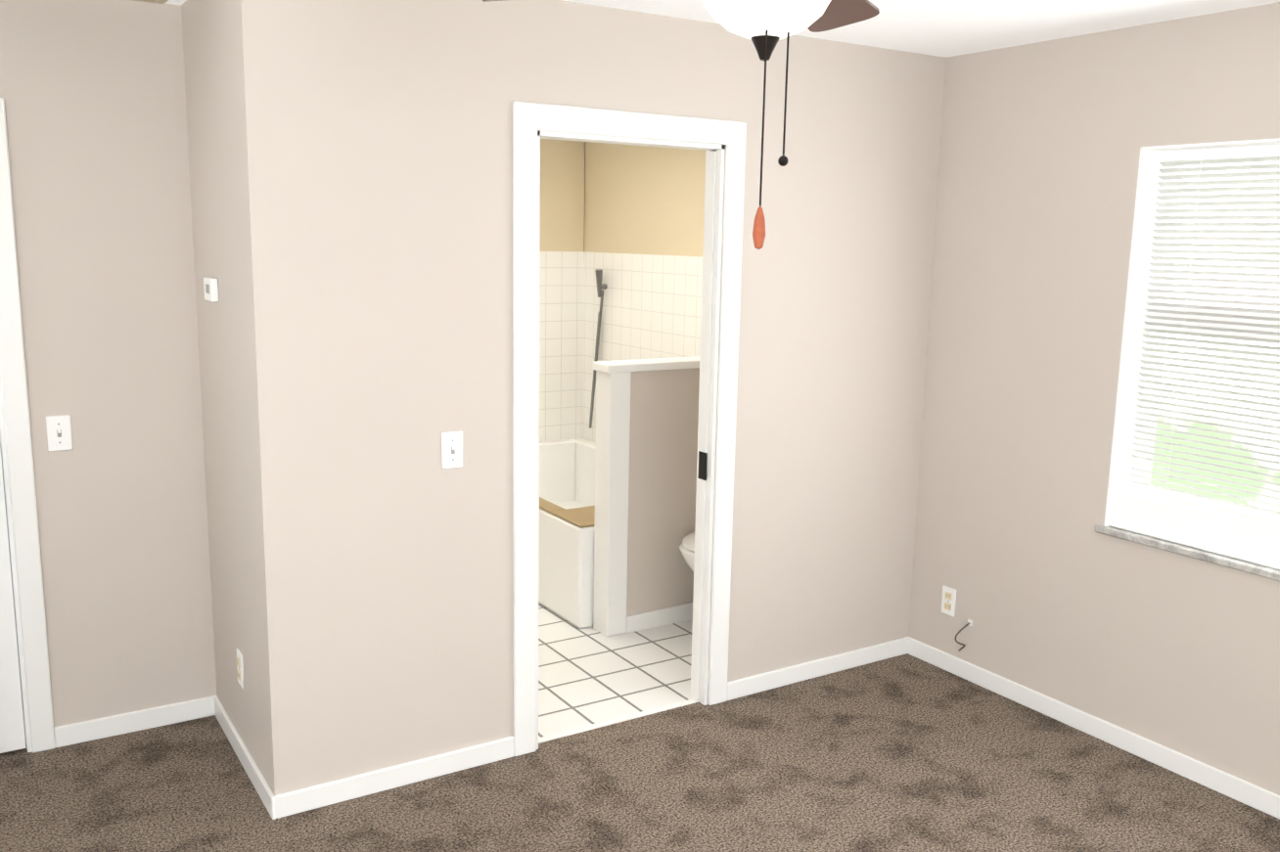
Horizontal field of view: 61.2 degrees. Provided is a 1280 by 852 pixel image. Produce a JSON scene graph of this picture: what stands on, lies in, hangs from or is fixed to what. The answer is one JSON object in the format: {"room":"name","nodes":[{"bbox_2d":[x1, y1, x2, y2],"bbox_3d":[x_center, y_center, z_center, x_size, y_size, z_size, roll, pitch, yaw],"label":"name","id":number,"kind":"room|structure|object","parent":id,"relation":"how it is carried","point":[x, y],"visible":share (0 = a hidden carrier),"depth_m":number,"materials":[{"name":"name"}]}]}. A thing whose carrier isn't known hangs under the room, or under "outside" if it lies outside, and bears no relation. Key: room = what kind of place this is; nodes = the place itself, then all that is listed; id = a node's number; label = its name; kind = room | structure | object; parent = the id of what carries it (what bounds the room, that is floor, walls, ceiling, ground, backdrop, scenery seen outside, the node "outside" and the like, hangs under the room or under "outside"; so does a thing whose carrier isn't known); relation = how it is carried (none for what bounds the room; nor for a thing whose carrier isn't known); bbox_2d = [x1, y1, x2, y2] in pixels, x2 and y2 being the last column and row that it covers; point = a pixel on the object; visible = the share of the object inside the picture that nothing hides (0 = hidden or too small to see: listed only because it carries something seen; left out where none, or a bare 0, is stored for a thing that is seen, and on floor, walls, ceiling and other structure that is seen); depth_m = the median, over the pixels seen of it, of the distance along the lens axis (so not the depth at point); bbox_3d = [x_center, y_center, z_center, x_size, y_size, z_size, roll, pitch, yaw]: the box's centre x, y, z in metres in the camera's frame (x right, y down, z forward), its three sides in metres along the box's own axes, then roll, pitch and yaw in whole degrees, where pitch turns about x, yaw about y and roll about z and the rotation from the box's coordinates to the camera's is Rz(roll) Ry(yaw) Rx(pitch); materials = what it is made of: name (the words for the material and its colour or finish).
{"room":"bedroom","nodes":[
{"label":"bedroom","id":0,"kind":"room"},
{"bbox_2d":[0,0,216,728],"bbox_3d":[-2.288,-0.099,3.255,1.800,2.420,0.120,-5,12,-32],"label":"wall","id":1,"kind":"structure","parent":0,"point":[93,94],"depth_m":3.52,"materials":[{"name":"beige paint"}]},
{"bbox_2d":[0,447,25,753],"bbox_3d":[-2.260,0.109,3.236,0.604,1.993,0.099,-5,12,-32],"label":"closet door","id":2,"kind":"structure","parent":1,"relation":"in","point":[12,733],"depth_m":3.51,"materials":[{"name":"white wood"}]},
{"bbox_2d":[0,97,55,753],"bbox_3d":[-2.282,0.064,3.279,0.760,2.090,0.136,-5,12,-32],"label":"trim","id":3,"kind":"structure","parent":1,"relation":"attached to","point":[29,609],"depth_m":3.43,"materials":[{"name":"white wood"}]},
{"bbox_2d":[45,414,72,452],"bbox_3d":[-1.861,0.024,3.470,0.070,0.114,0.015,-5,12,-32],"label":"light switch","id":4,"kind":"object","parent":1,"relation":"attached to","point":[59,434],"visible":1,"depth_m":3.47,"materials":[{"name":"white plastic"}]},
{"bbox_2d":[53,696,210,747],"bbox_3d":[-1.743,1.020,3.732,0.485,0.072,0.016,-5,12,-32],"label":"baseboard","id":5,"kind":"structure","parent":1,"relation":"attached to","point":[159,716],"depth_m":3.72,"materials":[{"name":"white wood"}]},
{"bbox_2d":[181,0,316,796],"bbox_3d":[-1.813,-0.270,4.286,0.120,2.420,3.020,-5,12,-32],"label":"wall","id":6,"kind":"structure","parent":0,"point":[237,66],"depth_m":3.13,"materials":[{"name":"beige paint"}]},
{"bbox_2d":[203,277,218,301],"bbox_3d":[-1.333,-0.425,3.362,0.022,0.070,0.110,-5,12,-32],"label":"thermostat","id":7,"kind":"object","parent":6,"relation":"attached to","point":[210,286],"visible":1,"depth_m":3.32,"materials":[{"name":"white plastic"}]},
{"bbox_2d":[236,648,244,688],"bbox_3d":[-1.281,0.777,3.464,0.009,0.114,0.070,-5,12,-32],"label":"electrical outlet","id":8,"kind":"object","parent":6,"relation":"attached to","point":[240,663],"visible":1,"depth_m":3.45,"materials":[{"name":"white plastic"}]},
{"bbox_2d":[210,695,284,820],"bbox_3d":[-1.300,1.063,3.534,0.013,0.072,0.833,-5,12,-32],"label":"baseboard","id":9,"kind":"structure","parent":6,"relation":"attached to","point":[275,805],"depth_m":3.43,"materials":[{"name":"white wood"}]},
{"bbox_2d":[539,138,584,442],"bbox_3d":[-1.460,-0.589,6.147,2.494,2.420,0.206,-5,12,-32],"label":"wall","id":10,"kind":"structure","parent":0,"point":[561,266],"depth_m":6.61,"materials":[{"name":"tile"}]},
{"bbox_2d":[538,602,692,737],"bbox_3d":[-0.686,0.861,5.258,2.760,0.100,2.960,-5,12,-32],"label":"floor","id":11,"kind":"structure","parent":0,"point":[589,675],"depth_m":4.33,"materials":[{"name":"tile"}]},
{"bbox_2d":[538,438,595,628],"bbox_3d":[-0.318,0.480,5.814,1.068,0.472,1.888,-5,12,-32],"label":"bathtub","id":12,"kind":"object","parent":11,"relation":"on","point":[567,525],"visible":0.27,"depth_m":4.98,"materials":[{"name":"white ceramic"}]},
{"bbox_2d":[679,532,694,572],"bbox_3d":[0.511,0.522,4.786,0.760,0.775,0.400,-5,12,-32],"label":"toilet","id":13,"kind":"object","parent":11,"relation":"on","point":[687,548],"visible":0.08,"depth_m":4.61,"materials":[{"name":"white ceramic"}]},
{"bbox_2d":[287,0,945,785],"bbox_3d":[0.077,-0.143,3.762,2.500,2.420,0.090,-5,12,-32],"label":"wall","id":14,"kind":"structure","parent":0,"point":[401,114],"depth_m":3.40,"materials":[{"name":"beige paint"}]},
{"bbox_2d":[284,735,514,817],"bbox_3d":[-0.749,1.097,3.402,0.775,0.072,0.013,-5,12,-32],"label":"baseboard","id":15,"kind":"structure","parent":14,"relation":"attached to","point":[297,801],"depth_m":3.38,"materials":[{"name":"white wood"}]},
{"bbox_2d":[441,431,462,469],"bbox_3d":[-0.574,0.074,3.320,0.070,0.114,0.015,-5,12,-32],"label":"bathroom light switch","id":16,"kind":"object","parent":14,"relation":"attached to","point":[451,449],"visible":1,"depth_m":3.32,"materials":[{"name":"white plastic"}]},
{"bbox_2d":[512,100,746,756],"bbox_3d":[-0.057,0.022,3.707,0.880,2.110,0.122,-5,12,-32],"label":"trim","id":17,"kind":"structure","parent":14,"relation":"attached to","point":[533,123],"depth_m":3.64,"materials":[{"name":"white wood"}]},
{"bbox_2d":[726,637,907,700],"bbox_3d":[0.713,0.965,4.317,0.925,0.072,0.013,-5,12,-32],"label":"baseboard","id":18,"kind":"structure","parent":14,"relation":"attached to","point":[785,676],"depth_m":4.30,"materials":[{"name":"white wood"}]},
{"bbox_2d":[0,653,1279,851],"bbox_3d":[0.511,1.541,1.498,4.820,0.100,6.700,-5,12,-32],"label":"floor carpet","id":19,"kind":"object","parent":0,"point":[906,754],"visible":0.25,"depth_m":3.39,"materials":[{"name":"brown carpet"}]},
{"bbox_2d":[592,356,699,637],"bbox_3d":[0.257,0.284,4.914,1.028,1.190,0.140,-5,12,-32],"label":"wall","id":20,"kind":"structure","parent":0,"point":[647,424],"depth_m":4.71,"materials":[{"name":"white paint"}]},
{"bbox_2d":[165,0,1279,57],"bbox_3d":[0.024,-1.097,1.895,4.820,0.100,8.700,-5,12,-32],"label":"ceiling","id":21,"kind":"structure","parent":0,"point":[945,28],"depth_m":3.44,"materials":[{"name":"white paint"}]},
{"bbox_2d":[133,0,167,3],"bbox_3d":[-1.598,-1.272,3.052,0.550,0.012,0.490,-5,12,-32],"label":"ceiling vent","id":22,"kind":"object","parent":21,"relation":"in","point":[158,1],"visible":1,"depth_m":3.36,"materials":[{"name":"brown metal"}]},
{"bbox_2d":[482,0,879,249],"bbox_3d":[0.153,-0.624,1.586,1.069,0.719,1.117,-5,12,-32],"label":"fan","id":23,"kind":"object","parent":21,"relation":"hanging from","point":[764,26],"visible":1,"depth_m":1.59,"materials":[{"name":"white glass"}]},
{"bbox_2d":[582,1,1279,795],"bbox_3d":[1.261,-0.232,4.404,0.206,2.420,6.120,-5,12,-32],"label":"wall","id":24,"kind":"structure","parent":0,"point":[1059,599],"depth_m":3.89,"materials":[{"name":"beige paint"}]},
{"bbox_2d":[589,269,607,428],"bbox_3d":[-0.263,-0.457,6.528,0.084,0.973,0.150,-5,12,-32],"label":"shower hose","id":25,"kind":"object","parent":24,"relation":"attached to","point":[601,287],"visible":0.96,"depth_m":6.50,"materials":[{"name":"grey metal"}]},
{"bbox_2d":[941,585,956,617],"bbox_3d":[1.245,0.707,4.372,0.009,0.114,0.070,-5,12,-32],"label":"electrical outlet","id":26,"kind":"object","parent":24,"relation":"attached to","point":[948,600],"visible":1,"depth_m":4.37,"materials":[{"name":"white plastic"}]},
{"bbox_2d":[954,619,973,650],"bbox_3d":[1.280,0.838,4.301,0.045,0.145,0.058,-5,12,-32],"label":"cord","id":27,"kind":"object","parent":24,"relation":"attached to","point":[970,622],"visible":0.98,"depth_m":4.29,"materials":[{"name":"grey plastic"}]},
{"bbox_2d":[907,637,1279,820],"bbox_3d":[1.957,1.167,3.296,0.016,0.072,3.100,-5,12,-32],"label":"baseboard","id":28,"kind":"structure","parent":24,"relation":"attached to","point":[1261,800],"depth_m":3.78,"materials":[{"name":"white wood"}]},
{"bbox_2d":[1095,137,1279,581],"bbox_3d":[2.051,-0.174,3.136,0.222,1.299,1.370,-5,12,-32],"label":"window","id":29,"kind":"structure","parent":24,"relation":"in","point":[1137,503],"depth_m":3.52,"materials":[{"name":"white plastic"}]},
{"label":"outside","id":30,"kind":"structure","parent":0,"visible":0},
{"bbox_2d":[1150,160,1279,513],"bbox_3d":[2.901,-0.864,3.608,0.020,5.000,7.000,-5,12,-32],"label":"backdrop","id":31,"kind":"structure","parent":30,"point":[1222,470],"depth_m":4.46,"materials":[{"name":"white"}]}
]}

